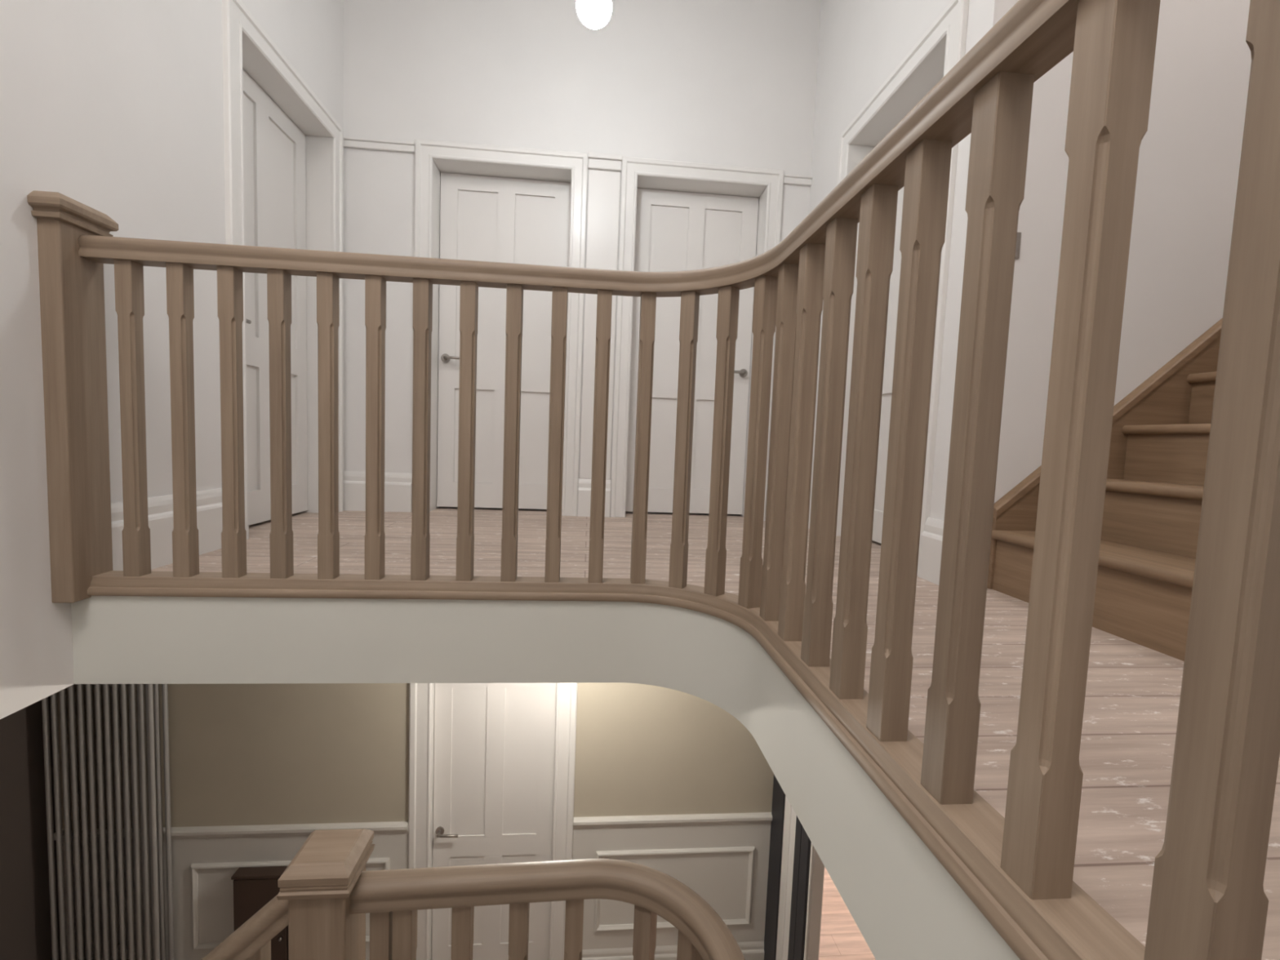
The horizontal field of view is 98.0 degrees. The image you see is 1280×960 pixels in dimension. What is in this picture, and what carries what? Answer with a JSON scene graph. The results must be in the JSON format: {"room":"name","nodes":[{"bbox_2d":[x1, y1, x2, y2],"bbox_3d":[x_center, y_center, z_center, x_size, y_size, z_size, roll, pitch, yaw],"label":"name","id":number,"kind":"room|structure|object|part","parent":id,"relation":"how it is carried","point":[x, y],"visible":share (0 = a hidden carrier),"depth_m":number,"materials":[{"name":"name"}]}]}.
{"room":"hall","nodes":[
{"label":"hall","id":0,"kind":"room"},
{"bbox_2d":[0,695,61,959],"bbox_3d":[-3.159,1.892,0.916,0.100,2.688,4.905,2,4,-5],"label":"wall","id":1,"kind":"structure","parent":0,"point":[25,933],"depth_m":2.98,"materials":[{"name":"brown paint"}]},
{"bbox_2d":[0,0,343,719],"bbox_3d":[-1.530,-1.068,0.739,0.200,3.362,4.705,2,4,-5],"label":"wall","id":2,"kind":"structure","parent":0,"point":[114,108],"depth_m":1.59,"materials":[{"name":"white paint"}]},
{"bbox_2d":[111,488,222,570],"bbox_3d":[-1.560,0.160,1.882,0.030,0.222,0.580,2,4,-5],"label":"baseboard","id":3,"kind":"structure","parent":2,"relation":"attached to","point":[209,502],"depth_m":1.81,"materials":[{"name":"white paint"}]},
{"bbox_2d":[222,0,343,539],"bbox_3d":[-1.686,-0.823,2.576,0.198,2.070,0.965,2,4,-5],"label":"door","id":4,"kind":"structure","parent":2,"relation":"in","point":[284,148],"depth_m":2.62,"materials":[{"name":"white wood"}]},
{"bbox_3d":[-1.666,-0.672,2.311,0.022,0.018,0.138,2,4,-2],"label":"lever","id":5,"kind":"part","parent":4,"relation":"part of","materials":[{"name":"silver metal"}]},
{"bbox_3d":[-1.729,-1.149,2.377,0.019,1.023,0.238,2,4,-5],"label":"panel","id":6,"kind":"part","parent":4,"relation":"part of","materials":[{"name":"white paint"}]},
{"bbox_3d":[-1.764,-0.227,2.444,0.019,0.564,0.238,2,4,-5],"label":"panel","id":7,"kind":"part","parent":4,"relation":"part of","materials":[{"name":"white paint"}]},
{"bbox_3d":[-1.760,-1.175,2.712,0.019,1.023,0.238,2,4,-5],"label":"panel","id":8,"kind":"part","parent":4,"relation":"part of","materials":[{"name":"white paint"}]},
{"bbox_3d":[-1.795,-0.253,2.779,0.019,0.564,0.238,2,4,-5],"label":"panel","id":9,"kind":"part","parent":4,"relation":"part of","materials":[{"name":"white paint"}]},
{"bbox_2d":[57,0,821,851],"bbox_3d":[-1.067,0.109,3.340,4.405,6.050,0.200,2,4,-5],"label":"wall","id":10,"kind":"structure","parent":0,"point":[729,82],"depth_m":3.19,"materials":[{"name":"white paint"}]},
{"bbox_2d":[53,821,408,842],"bbox_3d":[-2.360,2.067,3.253,1.938,0.071,0.034,2,4,-5],"label":"rail","id":11,"kind":"object","parent":10,"relation":"attached to","point":[397,827],"visible":0.77,"depth_m":3.26,"materials":[{"name":"white paint"}]},
{"bbox_2d":[191,857,389,950],"bbox_3d":[-2.075,2.526,3.313,1.115,0.530,0.022,2,4,-5],"label":"trim","id":12,"kind":"structure","parent":10,"relation":"attached to","point":[197,945],"depth_m":3.27,"materials":[{"name":"white paint"}]},
{"bbox_2d":[343,471,412,512],"bbox_3d":[-1.502,0.068,3.181,0.381,0.222,0.030,2,4,-5],"label":"baseboard","id":13,"kind":"structure","parent":10,"relation":"attached to","point":[397,486],"depth_m":3.17,"materials":[{"name":"white paint"}]},
{"bbox_2d":[62,823,770,959],"bbox_3d":[-1.249,2.528,3.403,4.205,0.825,0.008,2,4,-5],"label":"panelling","id":14,"kind":"object","parent":10,"relation":"attached to","point":[721,879],"visible":0.24,"depth_m":3.47,"materials":[{"name":"white paint"}]},
{"bbox_2d":[408,682,577,959],"bbox_3d":[-0.908,2.094,3.444,0.985,2.091,0.122,2,4,-5],"label":"door","id":15,"kind":"structure","parent":10,"relation":"in","point":[491,766],"depth_m":3.43,"materials":[{"name":"white wood"}]},
{"bbox_3d":[-1.230,2.165,3.408,0.052,0.052,0.047,2,4,-5],"label":"handle","id":16,"kind":"part","parent":15,"relation":"part of","materials":[{"name":"silver metal"}]},
{"bbox_3d":[-1.170,2.169,3.388,0.121,0.018,0.022,2,4,-2],"label":"lever","id":17,"kind":"part","parent":15,"relation":"part of","materials":[{"name":"silver metal"}]},
{"bbox_3d":[-1.089,2.635,3.499,0.208,0.590,0.025,2,4,-5],"label":"panel","id":18,"kind":"part","parent":15,"relation":"part of","materials":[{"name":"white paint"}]},
{"bbox_3d":[-1.055,1.735,3.434,0.208,0.945,0.025,2,4,-5],"label":"panel","id":19,"kind":"part","parent":15,"relation":"part of","materials":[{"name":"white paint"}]},
{"bbox_3d":[-0.773,2.645,3.529,0.208,0.590,0.025,2,4,-5],"label":"panel","id":20,"kind":"part","parent":15,"relation":"part of","materials":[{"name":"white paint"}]},
{"bbox_3d":[-0.739,1.745,3.464,0.208,0.945,0.025,2,4,-5],"label":"panel","id":21,"kind":"part","parent":15,"relation":"part of","materials":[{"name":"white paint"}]},
{"bbox_2d":[413,138,588,515],"bbox_3d":[-0.813,-0.839,3.280,0.948,2.067,0.222,2,4,-5],"label":"door","id":22,"kind":"structure","parent":10,"relation":"in","point":[473,202],"depth_m":3.30,"materials":[{"name":"white wood"}]},
{"bbox_3d":[-1.157,-0.724,3.295,0.052,0.052,0.047,2,4,-5],"label":"handle","id":23,"kind":"part","parent":22,"relation":"part of","materials":[{"name":"silver metal"}]},
{"bbox_3d":[-1.097,-0.720,3.275,0.121,0.018,0.022,2,4,-2],"label":"lever","id":24,"kind":"part","parent":22,"relation":"part of","materials":[{"name":"silver metal"}]},
{"bbox_3d":[-1.008,-0.267,3.390,0.232,0.564,0.019,2,4,-5],"label":"panel","id":25,"kind":"part","parent":22,"relation":"part of","materials":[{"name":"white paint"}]},
{"bbox_3d":[-0.973,-1.189,3.323,0.232,1.023,0.019,2,4,-5],"label":"panel","id":26,"kind":"part","parent":22,"relation":"part of","materials":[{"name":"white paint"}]},
{"bbox_3d":[-0.642,-1.179,3.354,0.232,1.023,0.019,2,4,-5],"label":"panel","id":27,"kind":"part","parent":22,"relation":"part of","materials":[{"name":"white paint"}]},
{"bbox_3d":[-0.677,-0.256,3.421,0.232,0.564,0.019,2,4,-5],"label":"panel","id":28,"kind":"part","parent":22,"relation":"part of","materials":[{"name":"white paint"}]},
{"bbox_2d":[343,136,812,186],"bbox_3d":[-0.304,-1.799,3.150,2.642,0.049,0.028,2,4,-5],"label":"trim","id":29,"kind":"structure","parent":10,"relation":"attached to","point":[348,142],"depth_m":3.04,"materials":[{"name":"white paint"}]},
{"bbox_2d":[577,478,610,517],"bbox_3d":[-0.271,0.106,3.296,0.190,0.222,0.030,2,4,-5],"label":"baseboard","id":30,"kind":"structure","parent":10,"relation":"attached to","point":[584,485],"depth_m":3.28,"materials":[{"name":"white paint"}]},
{"bbox_2d":[579,152,622,479],"bbox_3d":[-0.232,-0.923,3.219,0.192,1.844,0.036,2,4,-5],"label":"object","id":31,"kind":"structure","parent":10,"relation":"attached to","point":[604,169],"depth_m":3.20,"materials":[{"name":"white paint"}]},
{"bbox_2d":[573,812,772,828],"bbox_3d":[0.225,2.148,3.495,1.278,0.071,0.034,2,4,-5],"label":"rail","id":32,"kind":"object","parent":10,"relation":"attached to","point":[755,817],"visible":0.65,"depth_m":3.48,"materials":[{"name":"white paint"}]},
{"bbox_2d":[582,941,764,959],"bbox_3d":[0.189,3.080,3.565,1.278,0.190,0.030,2,4,-5],"label":"baseboard","id":33,"kind":"structure","parent":10,"relation":"attached to","point":[750,950],"depth_m":3.55,"materials":[{"name":"white paint"}]},
{"bbox_2d":[593,846,755,931],"bbox_3d":[0.222,2.595,3.528,1.010,0.525,0.022,2,4,-5],"label":"trim","id":34,"kind":"structure","parent":10,"relation":"attached to","point":[747,920],"depth_m":3.52,"materials":[{"name":"white paint"}]},
{"bbox_2d":[609,155,784,520],"bbox_3d":[0.322,-0.803,3.386,0.948,2.067,0.222,2,4,-5],"label":"door","id":35,"kind":"structure","parent":10,"relation":"in","point":[676,215],"depth_m":3.41,"materials":[{"name":"white wood"}]},
{"bbox_3d":[0.127,-0.231,3.496,0.232,0.564,0.019,2,4,-5],"label":"panel","id":36,"kind":"part","parent":35,"relation":"part of","materials":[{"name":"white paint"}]},
{"bbox_3d":[0.162,-1.154,3.429,0.232,1.023,0.019,2,4,-5],"label":"panel","id":37,"kind":"part","parent":35,"relation":"part of","materials":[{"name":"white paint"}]},
{"bbox_3d":[0.457,-0.221,3.527,0.232,0.564,0.019,2,4,-5],"label":"panel","id":38,"kind":"part","parent":35,"relation":"part of","materials":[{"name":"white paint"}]},
{"bbox_3d":[0.492,-1.143,3.460,0.232,1.023,0.019,2,4,-5],"label":"panel","id":39,"kind":"part","parent":35,"relation":"part of","materials":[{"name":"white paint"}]},
{"bbox_3d":[0.593,-0.667,3.433,0.121,0.018,0.022,2,4,-9],"label":"lever","id":40,"kind":"part","parent":35,"relation":"part of","materials":[{"name":"silver metal"}]},
{"bbox_3d":[0.649,-0.667,3.464,0.052,0.052,0.047,2,4,-5],"label":"handle","id":41,"kind":"part","parent":35,"relation":"part of","materials":[{"name":"silver metal"}]},
{"bbox_2d":[764,484,767,520],"bbox_3d":[0.854,0.141,3.402,0.169,0.222,0.030,2,4,-5],"label":"baseboard","id":42,"kind":"structure","parent":10,"relation":"attached to","point":[766,484],"depth_m":3.39,"materials":[{"name":"white paint"}]},
{"bbox_2d":[151,506,1279,959],"bbox_3d":[0.681,0.526,1.210,4.987,0.240,5.000,2,4,-5],"label":"floor","id":43,"kind":"structure","parent":0,"point":[1132,696],"depth_m":1.19,"materials":[{"name":"beige wood"}]},
{"bbox_2d":[71,595,1020,959],"bbox_3d":[-0.477,0.576,0.143,1.887,0.250,3.084,2,4,-5],"label":"fascia","id":44,"kind":"object","parent":43,"relation":"attached to","point":[904,904],"visible":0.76,"depth_m":1.55,"materials":[{"name":"paint"}]},
{"bbox_2d":[26,0,1279,959],"bbox_3d":[-0.505,-0.066,0.131,1.986,1.042,3.061,2,4,-5],"label":"balustrade","id":45,"kind":"object","parent":43,"relation":"on","point":[1209,900],"visible":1,"depth_m":0.79,"materials":[{"name":"brown wood"}]},
{"bbox_3d":[-1.540,-0.176,1.483,0.128,0.990,0.128,2,4,-5],"label":"newel post","id":46,"kind":"part","parent":45,"relation":"part of","materials":[{"name":"brown wood"}]},
{"bbox_3d":[-0.423,-0.475,0.089,1.836,0.062,3.024,2,4,-5],"label":"handrail","id":47,"kind":"part","parent":45,"relation":"part of","materials":[{"name":"brown wood"}]},
{"bbox_3d":[-0.453,0.425,0.160,1.846,0.050,3.034,2,4,-5],"label":"rail","id":48,"kind":"part","parent":45,"relation":"part of","materials":[{"name":"brown wood"}]},
{"bbox_2d":[986,317,1222,661],"bbox_3d":[2.166,-0.472,1.487,1.822,1.821,0.944,2,4,-5],"label":"staircase","id":49,"kind":"structure","parent":43,"relation":"on","point":[1160,433],"depth_m":1.71,"materials":[{"name":"brown wood"}]},
{"bbox_2d":[818,866,875,959],"bbox_3d":[2.472,3.383,2.597,2.985,0.100,7.000,2,4,-5],"label":"floor","id":50,"kind":"structure","parent":0,"point":[841,938],"depth_m":3.93,"materials":[{"name":"beige wood"}]},
{"bbox_2d":[807,0,1047,959],"bbox_3d":[1.247,0.360,1.100,0.200,6.050,4.705,2,4,-5],"label":"wall","id":51,"kind":"structure","parent":0,"point":[861,42],"depth_m":2.18,"materials":[{"name":"white paint"}]},
{"bbox_2d":[764,774,814,959],"bbox_3d":[0.877,2.120,3.256,0.026,2.200,0.603,2,4,-5],"label":"door","id":52,"kind":"structure","parent":51,"relation":"in","point":[791,851],"depth_m":3.26,"materials":[{"name":"paint"}]},
{"bbox_3d":[0.861,2.105,3.458,0.022,2.200,0.195,2,4,-5],"label":"frame post","id":53,"kind":"part","parent":52,"relation":"part of","materials":[{"name":"paint"}]},
{"bbox_3d":[0.891,2.130,3.128,0.022,2.200,0.080,2,4,-5],"label":"frame post","id":54,"kind":"part","parent":52,"relation":"part of","materials":[{"name":"paint"}]},
{"bbox_3d":[0.898,2.138,3.027,0.026,2.200,0.097,2,4,-5],"label":"frame post","id":55,"kind":"part","parent":52,"relation":"part of","materials":[{"name":"paint"}]},
{"bbox_3d":[0.909,2.143,2.967,0.014,2.200,0.021,2,4,-5],"label":"architrave","id":56,"kind":"part","parent":52,"relation":"part of","materials":[{"name":"white paint"}]},
{"bbox_2d":[835,0,968,575],"bbox_3d":[1.142,-0.707,2.472,0.222,2.070,0.960,2,4,-5],"label":"door","id":57,"kind":"structure","parent":51,"relation":"in","point":[942,46],"depth_m":2.42,"materials":[{"name":"white wood"}]},
{"bbox_3d":[1.187,-0.132,2.689,0.019,0.564,0.235,2,4,-5],"label":"panel","id":58,"kind":"part","parent":57,"relation":"part of","materials":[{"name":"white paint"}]},
{"bbox_3d":[1.222,-1.055,2.622,0.019,1.023,0.235,2,4,-5],"label":"panel","id":59,"kind":"part","parent":57,"relation":"part of","materials":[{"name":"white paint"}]},
{"bbox_2d":[917,517,943,585],"bbox_3d":[1.053,0.252,1.985,0.030,0.222,0.133,2,4,-5],"label":"baseboard","id":60,"kind":"structure","parent":51,"relation":"attached to","point":[931,539],"depth_m":1.99,"materials":[{"name":"white paint"}]},
{"bbox_2d":[1014,231,1021,258],"bbox_3d":[1.225,-0.782,1.847,0.082,0.086,0.015,2,4,-5],"label":"light switch","id":61,"kind":"object","parent":51,"relation":"attached to","point":[1019,233],"visible":0.22,"depth_m":1.85,"materials":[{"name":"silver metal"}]},
{"bbox_2d":[1010,0,1251,489],"bbox_3d":[2.251,-1.445,1.958,1.845,3.700,0.120,2,4,-5],"label":"wall","id":62,"kind":"structure","parent":0,"point":[1190,149],"depth_m":1.89,"materials":[{"name":"white paint"}]},
{"bbox_3d":[-0.022,-2.756,0.848,3.117,0.100,4.905,2,4,-5],"label":"ceiling","id":63,"kind":"structure","parent":0,"visible":0},
{"bbox_2d":[576,0,612,29],"bbox_3d":[-0.157,-2.264,2.079,0.136,1.068,0.136,2,4,-5],"label":"pendant lamp","id":64,"kind":"object","parent":63,"relation":"hanging from","point":[593,14],"visible":1,"depth_m":2.09,"materials":[{"name":"white glass"}]},
{"bbox_3d":[-0.206,2.041,0.069,0.950,0.238,2.666,2,4,-5],"label":"floor","id":65,"kind":"structure","parent":0,"visible":0},
{"bbox_2d":[201,828,745,959],"bbox_3d":[-0.507,1.679,0.079,1.590,1.556,2.594,2,4,-5],"label":"balustrade","id":66,"kind":"object","parent":65,"relation":"on","point":[325,896],"visible":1,"depth_m":1.24,"materials":[{"name":"brown wood"}]},
{"bbox_3d":[-1.077,1.190,1.223,0.638,0.657,0.063,2,4,-5],"label":"raking handrail","id":67,"kind":"part","parent":66,"relation":"part of","materials":[{"name":"brown wood"}]},
{"bbox_3d":[-0.712,1.431,1.275,0.116,1.141,0.116,2,4,-5],"label":"newel post","id":68,"kind":"part","parent":66,"relation":"part of","materials":[{"name":"brown wood"}]},
{"bbox_3d":[-0.117,1.020,0.051,0.840,0.062,2.568,2,4,-5],"label":"handrail","id":69,"kind":"part","parent":66,"relation":"part of","materials":[{"name":"brown wood"}]},
{"bbox_3d":[-1.090,3.348,1.215,4.365,0.100,4.905,2,4,-5],"label":"floor","id":70,"kind":"structure","parent":0,"visible":0},
{"bbox_2d":[41,684,173,959],"bbox_3d":[-2.956,2.009,3.127,0.547,2.150,0.169,2,4,-5],"label":"radiator","id":71,"kind":"object","parent":70,"relation":"on","point":[152,699],"visible":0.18,"depth_m":3.05,"materials":[{"name":"grey metal"}]},
{"bbox_2d":[231,866,288,959],"bbox_3d":[-2.058,2.694,3.267,0.604,0.833,0.094,2,4,-5],"label":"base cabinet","id":72,"kind":"object","parent":70,"relation":"on","point":[254,887],"visible":0.38,"depth_m":3.21,"materials":[{"name":"brown wood"}]}
]}

